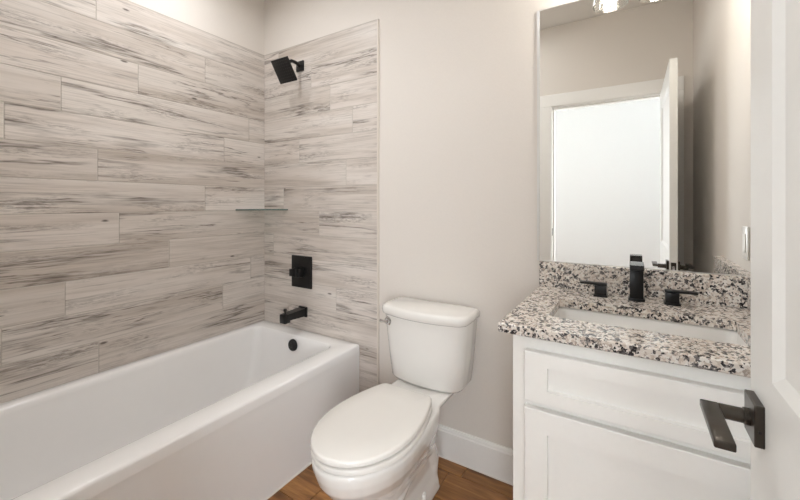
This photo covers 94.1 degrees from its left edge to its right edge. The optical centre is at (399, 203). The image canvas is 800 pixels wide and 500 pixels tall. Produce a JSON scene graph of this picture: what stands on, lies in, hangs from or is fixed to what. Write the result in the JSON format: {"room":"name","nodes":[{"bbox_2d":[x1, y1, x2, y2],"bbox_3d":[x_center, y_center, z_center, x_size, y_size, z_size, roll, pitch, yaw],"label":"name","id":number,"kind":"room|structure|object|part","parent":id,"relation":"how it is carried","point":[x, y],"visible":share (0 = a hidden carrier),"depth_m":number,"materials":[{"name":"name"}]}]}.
{"room":"bathroom","nodes":[
{"label":"bathroom","id":0,"kind":"room"},
{"bbox_2d":[0,0,263,403],"bbox_3d":[-1.398,-0.152,1.909,0.132,2.802,1.835,0,0,32],"label":"wall","id":1,"kind":"structure","parent":0,"point":[132,131],"depth_m":1.83,"materials":[{"name":"beige tile"}]},
{"bbox_2d":[268,457,512,499],"bbox_3d":[-0.307,1.272,1.192,2.504,0.050,1.815,0,0,32],"label":"floor","id":2,"kind":"structure","parent":0,"point":[456,481],"depth_m":1.64,"materials":[{"name":"brown wood"}]},
{"bbox_2d":[0,321,359,499],"bbox_3d":[-0.993,1.019,1.652,0.826,0.456,1.581,0,0,32],"label":"bathtub","id":3,"kind":"object","parent":2,"relation":"on","point":[234,414],"visible":0.97,"depth_m":1.61,"materials":[{"name":"white ceramic"}]},
{"bbox_2d":[310,297,479,499],"bbox_3d":[-0.026,0.863,1.490,0.441,0.768,0.797,0,0,32],"label":"toilet","id":4,"kind":"object","parent":2,"relation":"on","point":[378,443],"visible":1,"depth_m":1.46,"materials":[{"name":"white porcelain"},{"name":"white plastic"}]},
{"bbox_3d":[-0.102,0.823,1.367,0.356,0.019,0.502,0,0,32],"label":"seat","id":5,"kind":"part","parent":4,"relation":"part of","materials":[{"name":"white plastic"}]},
{"bbox_3d":[-0.102,0.796,1.368,0.350,0.024,0.509,0,0,32],"label":"lid","id":6,"kind":"part","parent":4,"relation":"part of","materials":[{"name":"white plastic"}]},
{"bbox_3d":[-0.028,1.039,1.487,0.350,0.416,0.787,0,0,32],"label":"bowl","id":7,"kind":"part","parent":4,"relation":"part of","materials":[{"name":"white ceramic"}]},
{"bbox_3d":[-0.057,0.553,1.762,0.042,0.042,0.024,0,0,32],"label":"flush lever","id":8,"kind":"part","parent":4,"relation":"part of","materials":[{"name":"silver metal"}]},
{"bbox_3d":[0.126,0.501,1.734,0.441,0.045,0.223,0,0,32],"label":"tank lid","id":9,"kind":"part","parent":4,"relation":"part of","materials":[{"name":"white ceramic"}]},
{"bbox_3d":[0.128,0.675,1.738,0.420,0.311,0.198,0,0,32],"label":"tank","id":10,"kind":"part","parent":4,"relation":"part of","materials":[{"name":"white ceramic"}]},
{"bbox_2d":[513,334,750,499],"bbox_3d":[0.758,0.812,1.159,0.660,0.869,0.589,0,0,32],"label":"vanity cabinet","id":11,"kind":"object","parent":2,"relation":"on","point":[589,424],"visible":0.68,"depth_m":0.95,"materials":[{"name":"white paint"}]},
{"bbox_2d":[498,286,750,377],"bbox_3d":[0.741,0.362,1.165,0.695,0.029,0.596,0,0,32],"label":"countertop","id":12,"kind":"structure","parent":11,"relation":"on","point":[533,317],"depth_m":1.06,"materials":[{"name":"stone"}]},
{"bbox_2d":[580,261,697,306],"bbox_3d":[0.833,0.278,1.319,0.358,0.141,0.120,0,0,32],"label":"faucet","id":13,"kind":"object","parent":12,"relation":"on","point":[672,296],"visible":1,"depth_m":1.32,"materials":[{"name":"black metal"}]},
{"bbox_3d":[0.738,0.302,1.419,0.092,0.008,0.028,0,0,32],"label":"lever","id":14,"kind":"part","parent":13,"relation":"part of","materials":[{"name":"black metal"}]},
{"bbox_3d":[0.759,0.327,1.407,0.047,0.042,0.047,0,0,32],"label":"handle","id":15,"kind":"part","parent":13,"relation":"part of","materials":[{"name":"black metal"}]},
{"bbox_3d":[0.855,0.294,1.346,0.051,0.108,0.051,0,0,32],"label":"spout post","id":16,"kind":"part","parent":13,"relation":"part of","materials":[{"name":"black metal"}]},
{"bbox_3d":[0.837,0.232,1.316,0.042,0.049,0.119,0,0,32],"label":"spout","id":17,"kind":"part","parent":13,"relation":"part of","materials":[{"name":"black metal"}]},
{"bbox_3d":[0.944,0.327,1.291,0.047,0.042,0.047,0,0,32],"label":"handle","id":18,"kind":"part","parent":13,"relation":"part of","materials":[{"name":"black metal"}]},
{"bbox_3d":[0.964,0.302,1.279,0.092,0.008,0.028,0,0,32],"label":"lever","id":19,"kind":"part","parent":13,"relation":"part of","materials":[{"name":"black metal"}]},
{"bbox_2d":[554,307,747,345],"bbox_3d":[0.729,0.456,1.133,0.532,0.153,0.294,0,0,32],"label":"sink","id":20,"kind":"object","parent":12,"relation":"in","point":[667,327],"visible":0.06,"depth_m":1.22,"materials":[{"name":"white ceramic"}]},
{"bbox_3d":[0.609,0.488,0.919,0.585,0.141,0.024,0,0,32],"label":"drawer","id":21,"kind":"part","parent":11,"relation":"part of","materials":[{"name":"white paint"}]},
{"bbox_3d":[0.609,0.856,0.919,0.585,0.553,0.024,0,0,32],"label":"door","id":22,"kind":"part","parent":11,"relation":"part of","materials":[{"name":"white paint"}]},
{"bbox_2d":[264,0,576,448],"bbox_3d":[0.160,-0.152,1.942,2.504,2.802,0.132,0,0,32],"label":"wall","id":23,"kind":"structure","parent":0,"point":[401,158],"depth_m":1.96,"materials":[{"name":"beige paint"}]},
{"bbox_2d":[236,209,287,209],"bbox_3d":[-0.883,0.037,2.383,0.242,0.008,0.224,0,0,32],"label":"corner shelf","id":24,"kind":"object","parent":23,"relation":"attached to","point":[236,209],"visible":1,"depth_m":2.38,"materials":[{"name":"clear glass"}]},
{"bbox_2d":[271,56,303,83],"bbox_3d":[-0.675,-0.822,2.283,0.142,0.160,0.175,0,0,32],"label":"shower","id":25,"kind":"object","parent":23,"relation":"attached to","point":[283,68],"visible":1,"depth_m":2.24,"materials":[{"name":"black metal"}]},
{"bbox_3d":[-0.664,-0.853,2.300,0.021,0.079,0.130,0,0,32],"label":"arm","id":26,"kind":"part","parent":25,"relation":"part of","materials":[{"name":"black metal"}]},
{"bbox_2d":[280,306,306,323],"bbox_3d":[-0.651,0.667,2.271,0.066,0.084,0.170,0,0,32],"label":"tub spout","id":27,"kind":"object","parent":23,"relation":"attached to","point":[301,311],"visible":1,"depth_m":2.25,"materials":[{"name":"black metal"}]},
{"bbox_2d":[289,255,311,288],"bbox_3d":[-0.633,0.427,2.321,0.176,0.200,0.066,0,0,32],"label":"shower valve","id":28,"kind":"object","parent":23,"relation":"attached to","point":[301,271],"visible":1,"depth_m":2.32,"materials":[{"name":"black metal"}]},
{"bbox_3d":[-0.662,0.427,2.309,0.060,0.044,0.016,0,0,32],"label":"lever","id":29,"kind":"part","parent":28,"relation":"part of","materials":[{"name":"black metal"}]},
{"bbox_3d":[-0.120,0.117,2.046,0.010,2.259,0.012,0,0,32],"label":"edge trim","id":30,"kind":"part","parent":23,"relation":"part of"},
{"bbox_2d":[435,424,512,485],"bbox_3d":[0.256,1.172,1.809,0.879,0.150,0.018,0,0,32],"label":"baseboard","id":31,"kind":"structure","parent":23,"relation":"attached to","point":[483,456],"depth_m":1.74,"materials":[{"name":"white paint"}]},
{"bbox_2d":[537,0,750,276],"bbox_3d":[0.890,-0.294,1.420,0.704,1.074,0.006,0,0,32],"label":"wall mirror","id":32,"kind":"object","parent":23,"relation":"attached to","point":[644,106],"visible":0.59,"depth_m":1.40,"materials":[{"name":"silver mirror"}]},
{"bbox_2d":[539,261,750,308],"bbox_3d":[0.893,0.296,1.410,0.695,0.104,0.020,0,0,32],"label":"backsplash","id":33,"kind":"structure","parent":23,"relation":"attached to","point":[712,289],"depth_m":1.37,"materials":[{"name":"stone"}]},
{"bbox_2d":[747,278,750,310],"bbox_3d":[1.017,0.296,0.984,0.035,0.104,0.571,0,0,32],"label":"backsplash","id":34,"kind":"structure","parent":23,"relation":"attached to","point":[748,279],"depth_m":1.22,"materials":[{"name":"stone"}]},
{"bbox_3d":[-0.742,-0.153,0.491,2.504,2.800,0.120,0,0,32],"label":"wall","id":35,"kind":"structure","parent":0,"visible":0},
{"bbox_2d":[700,0,799,499],"bbox_3d":[0.417,0.225,0.307,0.184,2.020,0.784,0,0,32],"label":"door","id":36,"kind":"structure","parent":35,"relation":"in","point":[770,413],"depth_m":0.54,"materials":[{"name":"white paint"}]},
{"bbox_3d":[0.495,0.343,0.583,0.025,0.012,0.134,0,0,32],"label":"lever","id":37,"kind":"part","parent":36,"relation":"part of","materials":[{"name":"brown metal"}]}
]}

